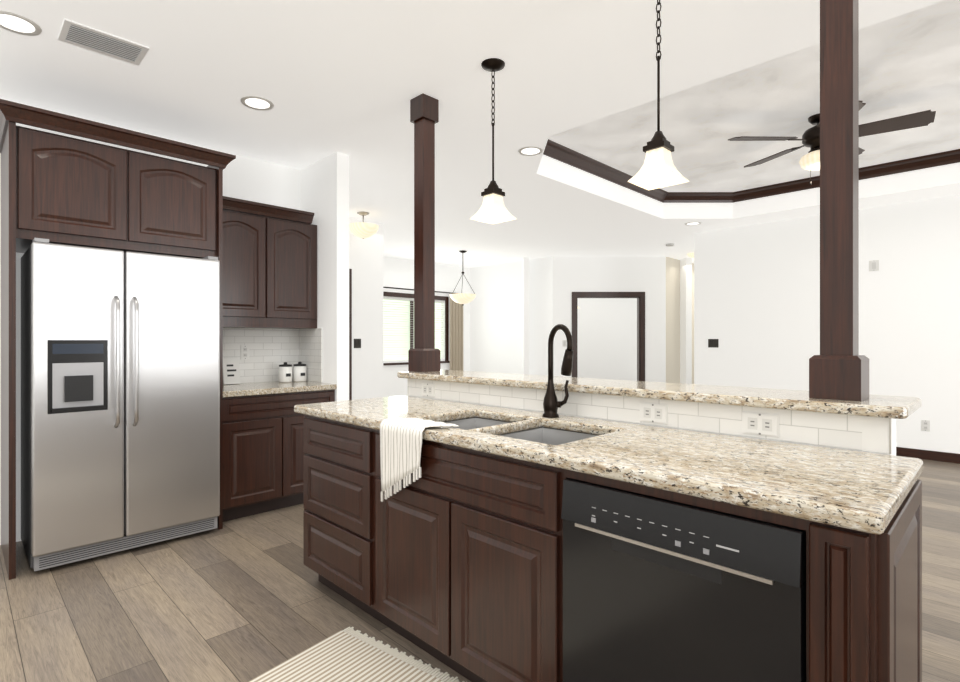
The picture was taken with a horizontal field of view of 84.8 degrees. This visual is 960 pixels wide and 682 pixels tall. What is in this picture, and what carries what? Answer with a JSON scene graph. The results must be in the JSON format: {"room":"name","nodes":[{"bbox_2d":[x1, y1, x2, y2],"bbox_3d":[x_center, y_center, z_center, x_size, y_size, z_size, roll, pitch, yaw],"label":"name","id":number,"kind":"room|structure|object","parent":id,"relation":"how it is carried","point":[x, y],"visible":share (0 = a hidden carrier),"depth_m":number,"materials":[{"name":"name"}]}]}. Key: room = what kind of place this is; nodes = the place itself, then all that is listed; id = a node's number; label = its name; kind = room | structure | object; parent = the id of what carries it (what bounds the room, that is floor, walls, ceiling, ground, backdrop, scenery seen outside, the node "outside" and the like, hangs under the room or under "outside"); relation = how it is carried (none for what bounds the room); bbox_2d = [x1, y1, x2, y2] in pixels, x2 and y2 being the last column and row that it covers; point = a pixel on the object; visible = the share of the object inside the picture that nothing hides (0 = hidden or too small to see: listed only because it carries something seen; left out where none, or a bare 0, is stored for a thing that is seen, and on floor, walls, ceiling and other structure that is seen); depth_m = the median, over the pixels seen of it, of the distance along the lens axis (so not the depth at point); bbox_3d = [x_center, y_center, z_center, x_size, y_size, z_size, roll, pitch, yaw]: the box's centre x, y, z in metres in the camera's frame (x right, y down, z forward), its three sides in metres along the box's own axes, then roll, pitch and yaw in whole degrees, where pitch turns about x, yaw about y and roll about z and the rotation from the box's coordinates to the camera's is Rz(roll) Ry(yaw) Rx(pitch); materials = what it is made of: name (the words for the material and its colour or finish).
{"room":"kitchen","nodes":[
{"label":"kitchen","id":0,"kind":"room"},
{"bbox_2d":[0,98,299,544],"bbox_3d":[-3.458,-0.120,2.779,0.120,2.740,5.440,0,0,45],"label":"wall","id":1,"kind":"structure","parent":0,"point":[250,179],"depth_m":4.18,"materials":[{"name":"white paint"}]},
{"bbox_2d":[4,103,131,254],"bbox_3d":[-2.509,-0.893,3.188,0.636,0.684,0.505,0,0,45],"label":"upper cabinet","id":2,"kind":"object","parent":1,"relation":"attached to","point":[59,189],"depth_m":2.93,"materials":[{"name":"wood"}]},
{"bbox_2d":[132,131,219,260],"bbox_3d":[-2.152,-0.893,3.545,0.636,0.684,0.505,0,0,45],"label":"upper cabinet","id":3,"kind":"object","parent":1,"relation":"attached to","point":[176,204],"depth_m":3.32,"materials":[{"name":"wood"}]},
{"bbox_2d":[220,195,267,330],"bbox_3d":[-1.911,-0.573,4.002,0.331,0.935,0.432,0,0,45],"label":"upper cabinet","id":4,"kind":"object","parent":1,"relation":"attached to","point":[243,223],"depth_m":3.92,"materials":[{"name":"wood"}]},
{"bbox_2d":[268,204,319,330],"bbox_3d":[-1.606,-0.573,4.307,0.331,0.935,0.432,0,0,45],"label":"upper cabinet","id":5,"kind":"object","parent":1,"relation":"attached to","point":[292,235],"depth_m":4.19,"materials":[{"name":"wood"}]},
{"bbox_2d":[300,152,348,400],"bbox_3d":[-1.310,-0.120,4.400,0.625,2.740,0.110,0,0,45],"label":"wall","id":6,"kind":"structure","parent":0,"point":[324,190],"depth_m":4.21,"materials":[{"name":"white paint"}]},
{"bbox_2d":[349,218,382,399],"bbox_3d":[-1.845,-0.120,6.159,0.120,2.740,1.620,0,0,45],"label":"wall","id":7,"kind":"structure","parent":0,"point":[366,260],"depth_m":6.52,"materials":[{"name":"white paint"}]},
{"bbox_2d":[349,269,351,399],"bbox_3d":[-1.889,0.190,6.018,0.022,2.120,0.940,0,0,45],"label":"door frame","id":8,"kind":"structure","parent":7,"relation":"attached to","point":[350,334],"depth_m":6.33,"materials":[{"name":"brown wood"}]},
{"bbox_2d":[354,339,360,347],"bbox_3d":[-1.495,0.030,6.416,0.012,0.115,0.100,0,0,45],"label":"light switch","id":9,"kind":"object","parent":7,"relation":"attached to","point":[357,343],"visible":1,"depth_m":6.42,"materials":[{"name":"grey plastic"}]},
{"bbox_2d":[383,256,469,396],"bbox_3d":[-0.997,-0.120,10.048,0.120,2.740,2.340,0,0,45],"label":"wall","id":10,"kind":"structure","parent":0,"point":[453,274],"depth_m":9.73,"materials":[{"name":"white paint"}]},
{"bbox_2d":[383,292,449,365],"bbox_3d":[-1.244,-0.220,9.737,0.110,1.300,1.750,0,0,45],"label":"window","id":11,"kind":"structure","parent":10,"relation":"in","point":[407,295],"depth_m":9.77,"materials":[{"name":"brown wood"}]},
{"bbox_2d":[383,296,443,359],"bbox_3d":[-1.255,-0.228,9.748,0.048,1.124,1.530,0,0,45],"label":"window blinds","id":12,"kind":"object","parent":11,"relation":"attached to","point":[403,299],"visible":0.58,"depth_m":9.56,"materials":[{"name":"white plastic"}]},
{"bbox_2d":[383,286,454,293],"bbox_3d":[-1.114,-0.940,9.748,0.024,0.024,2.350,0,0,45],"label":"curtain rod","id":13,"kind":"object","parent":10,"relation":"attached to","point":[413,289],"depth_m":9.52,"materials":[{"name":"black metal"}]},
{"bbox_2d":[450,297,462,370],"bbox_3d":[-0.466,0.150,10.394,0.059,2.140,0.360,0,0,45],"label":"curtain","id":14,"kind":"object","parent":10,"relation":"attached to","point":[456,336],"visible":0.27,"depth_m":10.38,"materials":[{"name":"beige fabric"}]},
{"bbox_2d":[0,459,959,681],"bbox_3d":[2.121,1.280,4.243,13.100,0.060,15.400,0,0,45],"label":"floor","id":15,"kind":"structure","parent":0,"point":[247,598],"depth_m":2.46,"materials":[{"name":"brown wood"}]},
{"bbox_2d":[21,238,219,570],"bbox_3d":[-2.240,0.338,3.307,0.756,1.765,0.934,0,0,45],"label":"refrigerator","id":16,"kind":"object","parent":15,"relation":"on","point":[120,400],"visible":1,"depth_m":3.03,"materials":[{"name":"grey metal"}]},
{"bbox_2d":[217,387,336,528],"bbox_3d":[-1.658,0.816,4.053,0.616,0.868,0.864,0,0,45],"label":"base cabinet","id":17,"kind":"object","parent":15,"relation":"on","point":[261,436],"depth_m":3.74,"materials":[{"name":"wood"}]},
{"bbox_2d":[220,379,335,398],"bbox_3d":[-1.652,0.359,4.048,0.632,0.040,0.864,0,0,45],"label":"countertop","id":18,"kind":"structure","parent":17,"relation":"on","point":[229,391],"depth_m":3.88,"materials":[{"name":"beige stone"}]},
{"bbox_2d":[223,358,240,384],"bbox_3d":[-1.957,0.237,4.132,0.054,0.203,0.125,0,0,45],"label":"sign board","id":19,"kind":"object","parent":18,"relation":"on","point":[231,372],"visible":0.94,"depth_m":4.13,"materials":[{"name":"white plastic"}]},
{"bbox_2d":[278,362,293,382],"bbox_3d":[-1.601,0.257,4.324,0.107,0.165,0.107,0,0,0],"label":"canister","id":20,"kind":"object","parent":18,"relation":"on","point":[285,372],"depth_m":4.28,"materials":[{"name":"white ceramic"}]},
{"bbox_2d":[294,362,306,381],"bbox_3d":[-1.514,0.257,4.412,0.107,0.165,0.107,0,0,0],"label":"canister","id":21,"kind":"object","parent":18,"relation":"on","point":[300,370],"depth_m":4.37,"materials":[{"name":"white ceramic"}]},
{"bbox_2d":[249,627,464,681],"bbox_3d":[-0.811,1.245,1.347,0.720,0.008,1.827,0,0,36],"label":"rug","id":22,"kind":"object","parent":15,"relation":"on","point":[349,654],"visible":1,"depth_m":2.01,"materials":[{"name":"beige fabric"}]},
{"bbox_2d":[295,374,922,681],"bbox_3d":[0.215,0.736,2.146,2.408,1.029,0.838,0,0,45],"label":"kitchen island","id":23,"kind":"object","parent":15,"relation":"on","point":[452,557],"depth_m":1.72,"materials":[{"name":"brown wood"}]},
{"bbox_2d":[380,418,458,501],"bbox_3d":[-0.244,0.480,2.054,0.331,0.328,0.138,0,0,45],"label":"towel","id":24,"kind":"object","parent":23,"relation":"hanging from","point":[400,446],"visible":1,"depth_m":2.04,"materials":[{"name":"fabric"}]},
{"bbox_2d":[294,406,885,537],"bbox_3d":[0.141,0.350,2.095,2.438,0.040,0.693,0,0,45],"label":"island countertop","id":25,"kind":"structure","parent":23,"relation":"on","point":[796,509],"depth_m":1.29,"materials":[{"name":"beige stone"}]},
{"bbox_2d":[444,418,597,444],"bbox_3d":[0.110,0.473,2.104,0.810,0.204,0.440,0,0,45],"label":"sink","id":26,"kind":"object","parent":25,"relation":"in","point":[549,436],"depth_m":2.21,"materials":[{"name":"silver metal"}]},
{"bbox_2d":[542,324,572,417],"bbox_3d":[0.338,0.129,2.236,0.188,0.402,0.108,0,0,45],"label":"faucet","id":27,"kind":"object","parent":25,"relation":"on","point":[552,404],"visible":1,"depth_m":2.26,"materials":[{"name":"black metal"}]},
{"bbox_2d":[397,370,920,413],"bbox_3d":[0.479,0.204,2.463,2.415,0.035,0.390,0,0,45],"label":"island countertop","id":28,"kind":"structure","parent":23,"relation":"on","point":[877,404],"depth_m":1.98,"materials":[{"name":"beige stone"}]},
{"bbox_2d":[408,93,439,371],"bbox_3d":[-0.343,-0.651,3.242,0.140,1.674,0.140,0,0,45],"label":"post","id":29,"kind":"object","parent":28,"relation":"on","point":[424,355],"visible":1,"depth_m":3.21,"materials":[{"name":"brown wood"}]},
{"bbox_2d":[809,0,868,400],"bbox_3d":[1.177,-0.651,1.722,0.140,1.674,0.140,0,0,45],"label":"post","id":30,"kind":"object","parent":28,"relation":"on","point":[839,367],"visible":1,"depth_m":1.69,"materials":[{"name":"brown wood"}]},
{"bbox_2d":[561,478,805,681],"bbox_3d":[0.670,0.827,1.526,0.606,0.847,0.634,0,0,45],"label":"dishwasher","id":31,"kind":"object","parent":23,"relation":"in","point":[655,589],"visible":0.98,"depth_m":1.29,"materials":[{"name":"black metal"}]},
{"bbox_2d":[0,0,959,267],"bbox_3d":[2.121,-1.490,4.243,13.100,0.001,15.400,0,0,45],"label":"ceiling","id":32,"kind":"structure","parent":0,"point":[350,78],"depth_m":3.02,"materials":[{"name":"white paint"}]},
{"bbox_2d":[0,10,41,35],"bbox_3d":[-2.178,-1.487,2.461,0.196,0.006,0.196,0,0,45],"label":"recessed light","id":33,"kind":"object","parent":32,"relation":"in","point":[15,23],"visible":1,"depth_m":2.47,"materials":[{"name":"white plastic"}]},
{"bbox_2d":[58,19,149,65],"bbox_3d":[-1.877,-1.483,2.627,0.230,0.013,0.340,0,0,45],"label":"ceiling vent","id":34,"kind":"object","parent":32,"relation":"in","point":[93,39],"visible":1,"depth_m":2.62,"materials":[{"name":"white metal"}]},
{"bbox_2d":[240,96,273,110],"bbox_3d":[-1.393,-1.487,3.288,0.196,0.006,0.196,0,0,45],"label":"recessed light","id":35,"kind":"object","parent":32,"relation":"in","point":[263,104],"visible":1,"depth_m":3.29,"materials":[{"name":"white plastic"}]},
{"bbox_2d":[349,211,378,238],"bbox_3d":[-1.358,-1.337,6.109,0.360,0.304,0.360,0,0,45],"label":"semi-flush ceiling light","id":36,"kind":"object","parent":32,"relation":"attached to","point":[363,230],"visible":0.96,"depth_m":6.01,"materials":[{"name":"beige glass"}]},
{"bbox_2d":[450,250,475,305],"bbox_3d":[-0.283,-1.034,8.697,0.440,0.909,0.440,0,0,45],"label":"dining pendant light","id":37,"kind":"object","parent":32,"relation":"hanging from","point":[462,298],"visible":1,"depth_m":8.58,"materials":[{"name":"beige glass"}]},
{"bbox_2d":[470,58,515,223],"bbox_3d":[0.071,-1.073,2.828,0.181,0.832,0.181,0,0,45],"label":"pendant light","id":38,"kind":"object","parent":32,"relation":"hanging from","point":[493,210],"visible":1,"depth_m":2.81,"materials":[{"name":"white glass"}]},
{"bbox_2d":[518,146,542,155],"bbox_3d":[0.396,-1.487,4.115,0.196,0.006,0.196,0,0,45],"label":"recessed light","id":39,"kind":"object","parent":32,"relation":"in","point":[530,151],"visible":1,"depth_m":4.11,"materials":[{"name":"white plastic"}]},
{"bbox_2d":[627,0,689,189],"bbox_3d":[0.735,-1.073,2.164,0.181,0.832,0.181,0,0,45],"label":"pendant light","id":40,"kind":"object","parent":32,"relation":"hanging from","point":[658,169],"visible":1,"depth_m":2.15,"materials":[{"name":"white glass"}]},
{"bbox_2d":[687,252,693,257],"bbox_3d":[3.656,-1.450,8.931,0.260,0.079,0.260,0,0,45],"label":"light","id":41,"kind":"object","parent":32,"relation":"attached to","point":[690,255],"visible":0.31,"depth_m":8.88,"materials":[{"name":"beige"}]},
{"bbox_2d":[685,222,700,225],"bbox_3d":[2.701,-1.487,6.661,0.196,0.006,0.196,0,0,45],"label":"recessed light","id":42,"kind":"object","parent":32,"relation":"in","point":[692,223],"visible":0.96,"depth_m":6.64,"materials":[{"name":"white plastic"}]},
{"bbox_2d":[470,256,552,375],"bbox_3d":[0.576,-0.120,10.044,2.110,2.740,0.120,0,0,45],"label":"wall","id":43,"kind":"structure","parent":0,"point":[496,325],"depth_m":9.99,"materials":[{"name":"white paint"}]},
{"bbox_2d":[522,258,528,374],"bbox_3d":[0.830,-0.120,10.766,0.100,2.740,2.780,0,0,0],"label":"wall","id":44,"kind":"structure","parent":0,"point":[525,315],"depth_m":9.38,"materials":[{"name":"white paint"}]},
{"bbox_2d":[577,298,636,380],"bbox_3d":[2.280,-0.120,12.206,4.400,2.740,0.100,0,0,0],"label":"wall","id":45,"kind":"structure","parent":0,"point":[606,338],"depth_m":12.16,"materials":[{"name":"white paint"}]},
{"bbox_2d":[553,256,665,381],"bbox_3d":[2.277,-0.120,9.316,1.994,2.740,0.120,0,0,0],"label":"wall","id":46,"kind":"structure","parent":0,"point":[653,278],"depth_m":9.26,"materials":[{"name":"white paint"}]},
{"bbox_2d":[562,340,566,346],"bbox_3d":[1.490,0.040,9.250,0.075,0.115,0.012,0,0,0],"label":"light switch","id":47,"kind":"object","parent":46,"relation":"attached to","point":[564,343],"visible":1,"depth_m":9.25,"materials":[{"name":"white plastic"}]},
{"bbox_2d":[572,292,644,380],"bbox_3d":[2.260,0.193,9.306,1.290,2.115,0.140,0,0,0],"label":"door frame","id":48,"kind":"structure","parent":46,"relation":"attached to","point":[640,296],"depth_m":9.24,"materials":[{"name":"brown wood"}]},
{"bbox_2d":[666,257,693,383],"bbox_3d":[4.412,-0.120,10.479,0.120,2.740,3.340,0,0,45],"label":"wall","id":49,"kind":"structure","parent":0,"point":[672,320],"depth_m":9.47,"materials":[{"name":"beige paint"}]},
{"bbox_2d":[680,258,691,383],"bbox_3d":[3.730,-0.120,10.766,0.100,2.740,2.780,0,0,0],"label":"wall","id":50,"kind":"structure","parent":0,"point":[685,320],"depth_m":9.38,"materials":[{"name":"white paint"}]},
{"bbox_2d":[548,0,959,191],"bbox_3d":[2.708,-1.790,4.193,3.800,0.001,3.640,0,0,45],"label":"ceiling","id":51,"kind":"structure","parent":0,"point":[909,62],"depth_m":4.13,"materials":[{"name":"white paint"}]},
{"bbox_2d":[536,155,959,218],"bbox_3d":[2.708,-1.640,4.193,3.800,0.300,3.640,0,0,45],"label":"ceiling tray","id":52,"kind":"object","parent":51,"relation":"attached to","point":[570,175],"visible":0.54,"depth_m":5.58,"materials":[{"name":"white paint"}]},
{"bbox_2d":[543,139,959,202],"bbox_3d":[2.708,-1.736,4.193,3.800,0.105,3.640,0,0,45],"label":"crown molding","id":53,"kind":"structure","parent":52,"relation":"attached to","point":[562,153],"depth_m":5.46,"materials":[{"name":"brown wood"}]},
{"bbox_2d":[728,101,935,184],"bbox_3d":[2.742,-1.487,4.193,1.356,0.604,1.356,0,0,45],"label":"ceiling fan","id":54,"kind":"object","parent":51,"relation":"hanging from","point":[810,160],"visible":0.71,"depth_m":4.11,"materials":[{"name":"brown wood"}]},
{"bbox_2d":[694,195,959,453],"bbox_3d":[5.876,-0.120,4.462,8.100,2.740,0.120,0,0,45],"label":"wall","id":55,"kind":"structure","parent":0,"point":[757,300],"depth_m":5.91,"materials":[{"name":"white paint"}]},
{"bbox_2d":[708,339,718,347],"bbox_3d":[3.150,0.030,7.095,0.135,0.115,0.012,0,0,45],"label":"light switch","id":56,"kind":"object","parent":55,"relation":"attached to","point":[713,342],"visible":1,"depth_m":7.09,"materials":[{"name":"grey plastic"}]},
{"bbox_2d":[869,260,878,270],"bbox_3d":[4.390,-0.840,5.854,0.090,0.120,0.012,0,0,45],"label":"switch plate","id":57,"kind":"object","parent":55,"relation":"attached to","point":[873,265],"visible":1,"depth_m":5.85,"materials":[{"name":"white plastic"}]},
{"bbox_2d":[921,420,929,430],"bbox_3d":[4.703,0.893,5.545,0.070,0.115,0.008,0,0,45],"label":"outlet","id":58,"kind":"object","parent":55,"relation":"attached to","point":[925,425],"visible":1,"depth_m":5.54,"materials":[{"name":"white plastic"}]},
{"bbox_2d":[896,447,959,463],"bbox_3d":[5.785,1.200,4.455,7.980,0.100,0.018,0,0,45],"label":"baseboard","id":59,"kind":"structure","parent":55,"relation":"attached to","point":[930,455],"depth_m":5.52,"materials":[{"name":"brown wood"}]},
{"label":"outside","id":60,"kind":"structure","parent":0,"visible":0},
{"bbox_2d":[383,299,440,360],"bbox_3d":[-1.345,-0.220,9.838,0.015,1.540,1.950,0,0,45],"label":"window","id":61,"kind":"structure","parent":60,"point":[401,350],"depth_m":9.67,"materials":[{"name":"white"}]}
]}

